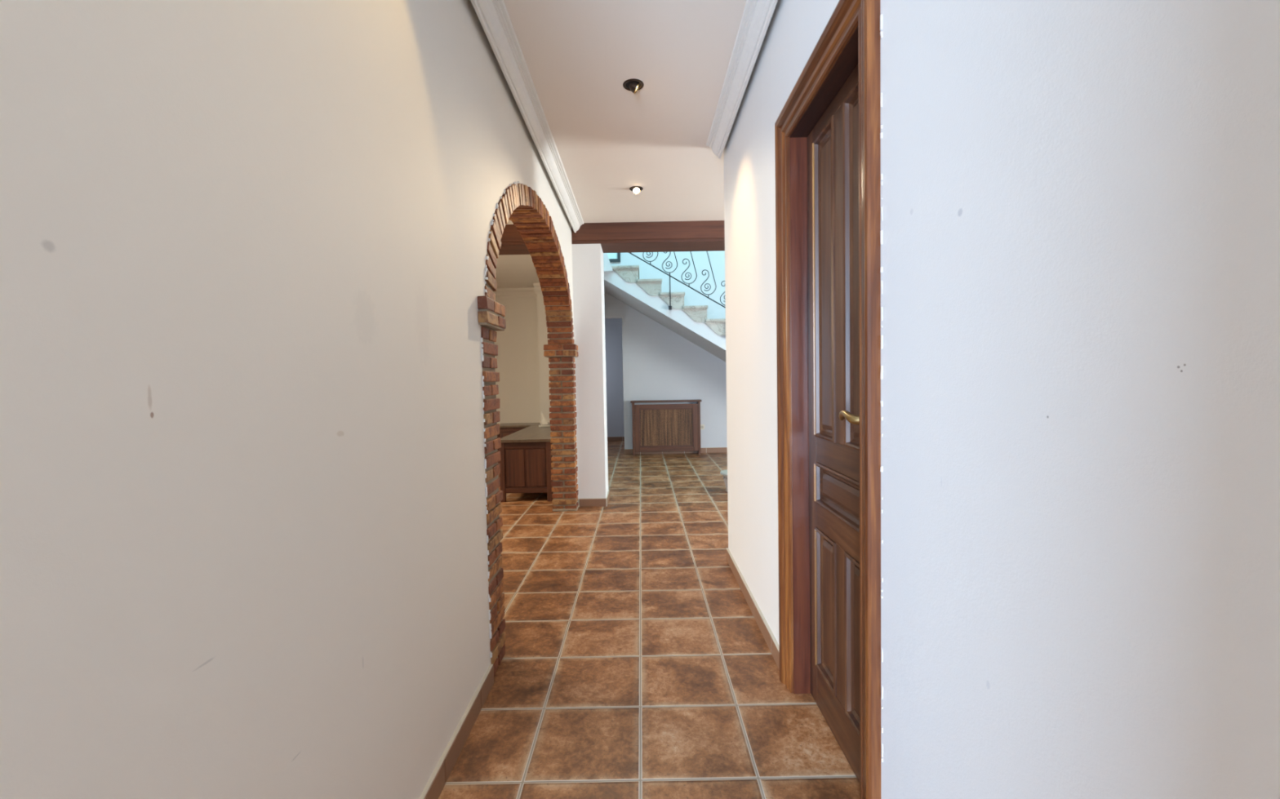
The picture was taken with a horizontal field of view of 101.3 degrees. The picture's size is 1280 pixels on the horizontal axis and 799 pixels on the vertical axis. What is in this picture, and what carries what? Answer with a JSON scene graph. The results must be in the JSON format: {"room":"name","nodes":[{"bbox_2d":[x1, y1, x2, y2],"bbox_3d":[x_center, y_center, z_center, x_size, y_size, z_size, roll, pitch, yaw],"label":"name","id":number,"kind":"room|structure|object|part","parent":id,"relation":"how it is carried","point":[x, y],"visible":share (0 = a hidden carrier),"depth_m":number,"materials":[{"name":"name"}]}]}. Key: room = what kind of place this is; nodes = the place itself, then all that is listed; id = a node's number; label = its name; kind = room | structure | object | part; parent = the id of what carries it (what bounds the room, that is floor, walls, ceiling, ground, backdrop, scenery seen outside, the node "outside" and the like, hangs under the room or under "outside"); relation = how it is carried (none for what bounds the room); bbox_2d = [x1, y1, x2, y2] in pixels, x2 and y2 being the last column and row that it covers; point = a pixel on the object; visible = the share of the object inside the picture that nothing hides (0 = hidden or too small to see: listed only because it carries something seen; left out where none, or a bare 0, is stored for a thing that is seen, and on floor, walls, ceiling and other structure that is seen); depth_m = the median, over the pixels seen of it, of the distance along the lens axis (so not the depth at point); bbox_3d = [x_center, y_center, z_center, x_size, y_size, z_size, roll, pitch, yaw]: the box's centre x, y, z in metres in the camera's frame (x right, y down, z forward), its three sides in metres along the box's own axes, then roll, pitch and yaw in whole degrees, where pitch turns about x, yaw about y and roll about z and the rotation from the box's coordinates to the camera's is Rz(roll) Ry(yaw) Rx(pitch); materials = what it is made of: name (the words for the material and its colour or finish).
{"room":"house hallway","nodes":[
{"label":"house hallway","id":0,"kind":"room"},
{"bbox_2d":[0,0,577,798],"bbox_3d":[-0.697,-0.197,2.085,0.200,2.572,5.380,-1,2,0],"label":"wall","id":1,"kind":"structure","parent":0,"point":[243,243],"depth_m":0.78,"materials":[{"name":"beige paint"}]},
{"bbox_2d":[419,664,493,798],"bbox_3d":[-0.569,1.102,0.730,0.013,0.075,2.575,-1,2,0],"label":"baseboard","id":2,"kind":"structure","parent":1,"relation":"attached to","point":[440,775],"depth_m":1.63,"materials":[{"name":"ceramic"}]},
{"bbox_2d":[470,0,583,232],"bbox_3d":[-0.550,-1.442,2.037,0.088,0.085,5.380,-1,2,0],"label":"trim","id":3,"kind":"structure","parent":1,"relation":"attached to","point":[493,15],"depth_m":2.47,"materials":[{"name":"paint"}]},
{"bbox_2d":[477,181,578,675],"bbox_3d":[-0.696,-0.100,3.374,0.280,2.281,2.849,-1,2,0],"label":"brick arch","id":4,"kind":"object","parent":1,"relation":"attached to","point":[519,203],"visible":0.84,"depth_m":3.29,"materials":[{"name":"brick"}]},
{"bbox_2d":[494,293,551,423],"bbox_3d":[-2.554,-0.386,7.968,3.525,2.572,0.450,-1,2,0],"label":"wall","id":5,"kind":"structure","parent":0,"point":[522,366],"depth_m":8.08,"materials":[{"name":"beige paint"}]},
{"bbox_2d":[493,283,542,298],"bbox_3d":[-2.576,-1.599,7.815,3.525,0.135,0.465,-1,2,0],"label":"trim","id":6,"kind":"structure","parent":5,"relation":"attached to","point":[531,292],"depth_m":7.98,"materials":[{"name":"beige paint"}]},
{"bbox_2d":[571,243,608,498],"bbox_3d":[-0.562,-0.216,4.956,0.460,2.387,0.360,-1,2,0],"label":"wall column","id":7,"kind":"structure","parent":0,"point":[588,268],"depth_m":4.78,"materials":[{"name":"white paint"}]},
{"bbox_2d":[577,497,605,506],"bbox_3d":[-0.438,0.944,4.814,0.257,0.075,0.012,-1,2,0],"label":"baseboard","id":8,"kind":"structure","parent":7,"relation":"attached to","point":[597,502],"depth_m":4.81,"materials":[{"name":"tile"}]},
{"bbox_2d":[605,489,609,506],"bbox_3d":[-0.305,0.935,4.993,0.012,0.075,0.372,-1,2,0],"label":"baseboard","id":9,"kind":"structure","parent":7,"relation":"attached to","point":[607,498],"depth_m":4.89,"materials":[{"name":"ceramic"}]},
{"bbox_2d":[498,220,724,254],"bbox_3d":[0.108,-1.527,4.905,8.900,0.213,0.360,-1,2,0],"label":"ceiling beam","id":10,"kind":"structure","parent":7,"relation":"on","point":[704,235],"depth_m":4.73,"materials":[{"name":"brown wood"}]},
{"bbox_2d":[604,318,624,436],"bbox_3d":[-0.614,-0.460,9.940,2.200,2.500,0.100,-1,2,0],"label":"wall","id":11,"kind":"structure","parent":0,"point":[613,327],"depth_m":9.89,"materials":[{"name":"paint"}]},
{"bbox_2d":[607,436,624,441],"bbox_3d":[-0.642,0.749,9.930,2.100,0.085,0.012,-1,2,0],"label":"baseboard","id":12,"kind":"structure","parent":11,"relation":"attached to","point":[609,438],"depth_m":9.92,"materials":[{"name":"ceramic"}]},
{"bbox_2d":[494,0,746,288],"bbox_3d":[0.104,-1.568,2.592,8.900,0.100,10.900,-1,2,0],"label":"ceiling","id":13,"kind":"structure","parent":0,"point":[610,139],"depth_m":2.65,"materials":[{"name":"paint"}]},
{"bbox_2d":[622,78,644,93],"bbox_3d":[-0.032,-1.501,2.523,0.101,0.058,0.101,-1,2,0],"label":"recessed light","id":14,"kind":"object","parent":13,"relation":"in","point":[633,85],"visible":1,"depth_m":2.51,"materials":[{"name":"brown metal"}]},
{"bbox_2d":[629,186,643,194],"bbox_3d":[-0.028,-1.553,3.896,0.101,0.057,0.101,-1,2,0],"label":"recessed light","id":15,"kind":"object","parent":13,"relation":"in","point":[636,189],"visible":1,"depth_m":3.88,"materials":[{"name":"brown metal"}]},
{"bbox_3d":[-0.027,-1.548,3.885,0.047,0.032,0.038,-1,2,0],"label":"bulb","id":16,"kind":"part","parent":15,"relation":"part of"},
{"bbox_2d":[438,440,860,798],"bbox_3d":[0.154,1.046,3.892,9.100,0.080,13.500,-1,2,0],"label":"floor","id":17,"kind":"structure","parent":0,"point":[636,663],"depth_m":2.08,"materials":[{"name":"tile"}]},
{"bbox_2d":[497,422,551,463],"bbox_3d":[-1.364,0.619,6.832,0.970,0.606,0.395,-1,2,0],"label":"sideboard","id":18,"kind":"object","parent":17,"relation":"on","point":[505,429],"visible":0.13,"depth_m":6.65,"materials":[{"name":"brown wood"}]},
{"bbox_3d":[-1.645,0.606,6.667,0.256,0.362,0.010,-1,2,0],"label":"panel","id":19,"kind":"part","parent":18,"relation":"part of","materials":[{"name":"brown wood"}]},
{"bbox_2d":[499,422,551,427],"bbox_3d":[-1.370,0.330,6.821,0.970,0.028,0.395,-1,2,0],"label":"countertop","id":20,"kind":"structure","parent":18,"relation":"on","point":[510,424],"depth_m":6.68,"materials":[{"name":"beige stone"}]},
{"bbox_2d":[499,425,552,502],"bbox_3d":[-1.098,0.653,5.825,0.535,0.604,1.610,-1,2,0],"label":"sideboard","id":21,"kind":"object","parent":17,"relation":"on","point":[525,462],"visible":0.75,"depth_m":5.05,"materials":[{"name":"brown wood"}]},
{"bbox_3d":[-1.323,0.701,5.064,0.045,0.576,0.045,-1,2,0],"label":"leg","id":22,"kind":"part","parent":21,"relation":"part of","materials":[{"name":"brown wood"}]},
{"bbox_3d":[-1.200,0.660,5.053,0.178,0.360,0.010,-1,2,0],"label":"panel","id":23,"kind":"part","parent":21,"relation":"part of","materials":[{"name":"brown wood"}]},
{"bbox_2d":[500,425,551,443],"bbox_3d":[-1.103,0.366,5.814,0.535,0.028,1.610,-1,2,0],"label":"countertop","id":24,"kind":"structure","parent":21,"relation":"on","point":[532,433],"depth_m":5.34,"materials":[{"name":"beige stone"}]},
{"bbox_3d":[-0.998,0.656,5.052,0.178,0.360,0.010,-1,2,0],"label":"panel","id":25,"kind":"part","parent":21,"relation":"part of","materials":[{"name":"brown wood"}]},
{"bbox_2d":[538,413,550,426],"bbox_3d":[-1.157,0.240,6.345,0.136,0.185,0.036,-1,2,0],"label":"ornament","id":26,"kind":"object","parent":21,"relation":"on","point":[543,421],"visible":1,"depth_m":6.34,"materials":[{"name":"white paint"}]},
{"bbox_3d":[-0.873,0.692,5.063,0.045,0.576,0.045,-1,2,0],"label":"leg","id":27,"kind":"part","parent":21,"relation":"part of","materials":[{"name":"brown wood"}]},
{"bbox_2d":[603,253,725,361],"bbox_3d":[1.628,-0.732,7.426,4.422,3.150,1.299,-1,2,0],"label":"staircase","id":28,"kind":"structure","parent":17,"relation":"on","point":[623,282],"depth_m":6.86,"materials":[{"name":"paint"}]},
{"bbox_3d":[-0.186,-1.615,6.839,0.333,0.187,0.014,-1,2,0],"label":"plate","id":29,"kind":"part","parent":28,"relation":"part of","materials":[{"name":"beige stone"}]},
{"bbox_3d":[0.112,-1.443,6.845,0.333,0.187,0.014,-1,2,0],"label":"plate","id":30,"kind":"part","parent":28,"relation":"part of","materials":[{"name":"beige stone"}]},
{"bbox_3d":[0.410,-1.271,6.851,0.333,0.187,0.014,-1,2,0],"label":"plate","id":31,"kind":"part","parent":28,"relation":"part of","materials":[{"name":"beige stone"}]},
{"bbox_2d":[628,251,725,310],"bbox_3d":[1.131,-1.587,6.801,3.175,2.708,0.060,-1,2,0],"label":"stair railing","id":32,"kind":"object","parent":28,"relation":"on","point":[708,297],"visible":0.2,"depth_m":6.79,"materials":[{"name":"metal"}]},
{"bbox_3d":[0.389,-1.400,6.812,0.038,0.465,0.054,-1,2,0],"label":"post","id":33,"kind":"part","parent":32,"relation":"part of","materials":[{"name":"metal"}]},
{"bbox_3d":[0.708,-1.099,6.858,0.333,0.187,0.014,-1,2,0],"label":"plate","id":34,"kind":"part","parent":28,"relation":"part of","materials":[{"name":"beige stone"}]},
{"bbox_3d":[1.005,-0.927,6.864,0.333,0.187,0.014,-1,2,0],"label":"plate","id":35,"kind":"part","parent":28,"relation":"part of","materials":[{"name":"beige stone"}]},
{"bbox_2d":[630,400,702,455],"bbox_3d":[0.402,0.428,8.032,1.079,0.832,0.150,-1,2,0],"label":"base cabinet","id":36,"kind":"object","parent":17,"relation":"on","point":[656,427],"visible":1,"depth_m":7.99,"materials":[{"name":"brown wood"}]},
{"bbox_3d":[-0.098,0.450,8.043,0.035,0.805,0.130,-1,2,0],"label":"panel","id":37,"kind":"part","parent":36,"relation":"part of","materials":[{"name":"brown wood"}]},
{"bbox_3d":[0.396,0.106,7.979,0.815,0.070,0.022,-1,2,0],"label":"rail","id":38,"kind":"part","parent":36,"relation":"part of","materials":[{"name":"brown wood"}]},
{"bbox_3d":[0.402,0.430,7.994,0.835,0.590,0.005,-1,2,0],"label":"cane panel","id":39,"kind":"part","parent":36,"relation":"part of","materials":[{"name":"brown wood"}]},
{"bbox_3d":[0.408,0.755,8.004,0.815,0.070,0.022,-1,2,0],"label":"rail","id":40,"kind":"part","parent":36,"relation":"part of","materials":[{"name":"brown wood"}]},
{"bbox_3d":[0.902,0.432,8.041,0.035,0.805,0.130,-1,2,0],"label":"panel","id":41,"kind":"part","parent":36,"relation":"part of","materials":[{"name":"brown wood"}]},
{"bbox_2d":[720,470,727,492],"bbox_3d":[0.975,0.836,5.345,0.314,0.200,0.314,-1,2,0],"label":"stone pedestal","id":42,"kind":"object","parent":17,"relation":"on","point":[724,473],"visible":0.25,"depth_m":5.31,"materials":[{"name":"white stone"}]},
{"bbox_2d":[604,250,727,448],"bbox_3d":[1.972,-1.789,8.096,5.175,5.200,0.120,-1,2,0],"label":"wall","id":43,"kind":"structure","parent":0,"point":[659,363],"depth_m":8.08,"materials":[{"name":"paint"}]},
{"bbox_2d":[606,253,620,262],"bbox_3d":[-0.452,-2.369,8.001,0.300,0.545,0.030,-1,2,0],"label":"picture frame","id":44,"kind":"object","parent":43,"relation":"attached to","point":[613,257],"visible":0.27,"depth_m":8.00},
{"bbox_2d":[606,253,617,258],"bbox_3d":[-0.452,-2.369,8.010,0.210,0.455,0.012,-1,2,0],"label":"picture","id":45,"kind":"object","parent":44,"relation":"attached to","point":[611,255],"depth_m":8.01},
{"bbox_2d":[624,447,727,454],"bbox_3d":[2.034,0.768,8.127,4.545,0.085,0.012,-1,2,0],"label":"baseboard","id":46,"kind":"structure","parent":43,"relation":"attached to","point":[704,450],"depth_m":8.12,"materials":[{"name":"ceramic"}]},
{"bbox_2d":[700,424,704,429],"bbox_3d":[0.958,0.426,8.115,0.080,0.080,0.013,-1,2,0],"label":"wall socket","id":47,"kind":"object","parent":43,"relation":"attached to","point":[702,426],"visible":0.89,"depth_m":8.11,"materials":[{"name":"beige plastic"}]},
{"bbox_2d":[723,0,1279,798],"bbox_3d":[0.597,-0.193,1.343,0.120,2.572,3.900,-1,2,0],"label":"wall","id":48,"kind":"structure","parent":0,"point":[1080,203],"depth_m":0.67,"materials":[{"name":"white paint"}]},
{"bbox_2d":[706,0,777,158],"bbox_3d":[0.444,-1.431,1.266,0.088,0.085,3.840,-1,2,0],"label":"trim","id":49,"kind":"structure","parent":48,"relation":"attached to","point":[757,15],"depth_m":2.31,"materials":[{"name":"paint"}]},
{"bbox_2d":[726,548,779,670],"bbox_3d":[0.555,1.007,2.682,0.013,0.075,1.315,-1,2,0],"label":"baseboard","id":50,"kind":"structure","parent":48,"relation":"attached to","point":[771,642],"depth_m":2.48,"materials":[{"name":"ceramic"}]},
{"bbox_2d":[774,0,883,798],"bbox_3d":[0.585,-0.078,1.568,0.150,2.327,0.801,-1,2,0],"label":"door","id":51,"kind":"structure","parent":48,"relation":"in","point":[828,134],"depth_m":1.60,"materials":[{"name":"brown wood"}]},
{"bbox_3d":[0.527,0.027,1.926,0.030,2.091,0.094,-1,2,0],"label":"casing","id":52,"kind":"part","parent":51,"relation":"part of","materials":[{"name":"brown wood"}]},
{"bbox_3d":[0.595,0.032,1.788,0.007,1.780,0.008,-1,2,0],"label":"worn moulding","id":53,"kind":"part","parent":51,"relation":"part of","materials":[{"name":"brown wood"}]},
{"bbox_3d":[0.509,-0.957,1.539,0.030,0.094,0.792,-1,2,0],"label":"casing","id":54,"kind":"part","parent":51,"relation":"part of","materials":[{"name":"brown wood"}]},
{"bbox_3d":[0.604,-0.365,1.689,0.037,0.990,0.180,-1,2,0],"label":"panel","id":55,"kind":"part","parent":51,"relation":"part of","materials":[{"name":"brown wood"}]},
{"bbox_3d":[0.624,0.686,1.729,0.037,0.486,0.180,-1,2,0],"label":"panel","id":56,"kind":"part","parent":51,"relation":"part of","materials":[{"name":"brown wood"}]},
{"bbox_3d":[0.616,0.292,1.590,0.037,0.140,0.427,-1,2,0],"label":"panel","id":57,"kind":"part","parent":51,"relation":"part of","materials":[{"name":"brown wood"}]},
{"bbox_3d":[0.565,0.050,1.369,0.070,0.050,0.147,-1,2,0],"label":"handle","id":58,"kind":"part","parent":51,"relation":"part of","materials":[{"name":"gold metal"}]},
{"bbox_3d":[0.604,-0.355,1.435,0.037,0.990,0.167,-1,2,0],"label":"panel","id":59,"kind":"part","parent":51,"relation":"part of","materials":[{"name":"brown wood"}]},
{"bbox_3d":[0.623,0.696,1.475,0.037,0.486,0.167,-1,2,0],"label":"panel","id":60,"kind":"part","parent":51,"relation":"part of","materials":[{"name":"brown wood"}]},
{"bbox_3d":[0.527,0.054,1.228,0.030,2.091,0.094,-1,2,0],"label":"casing","id":61,"kind":"part","parent":51,"relation":"part of","materials":[{"name":"brown wood"}]}
]}

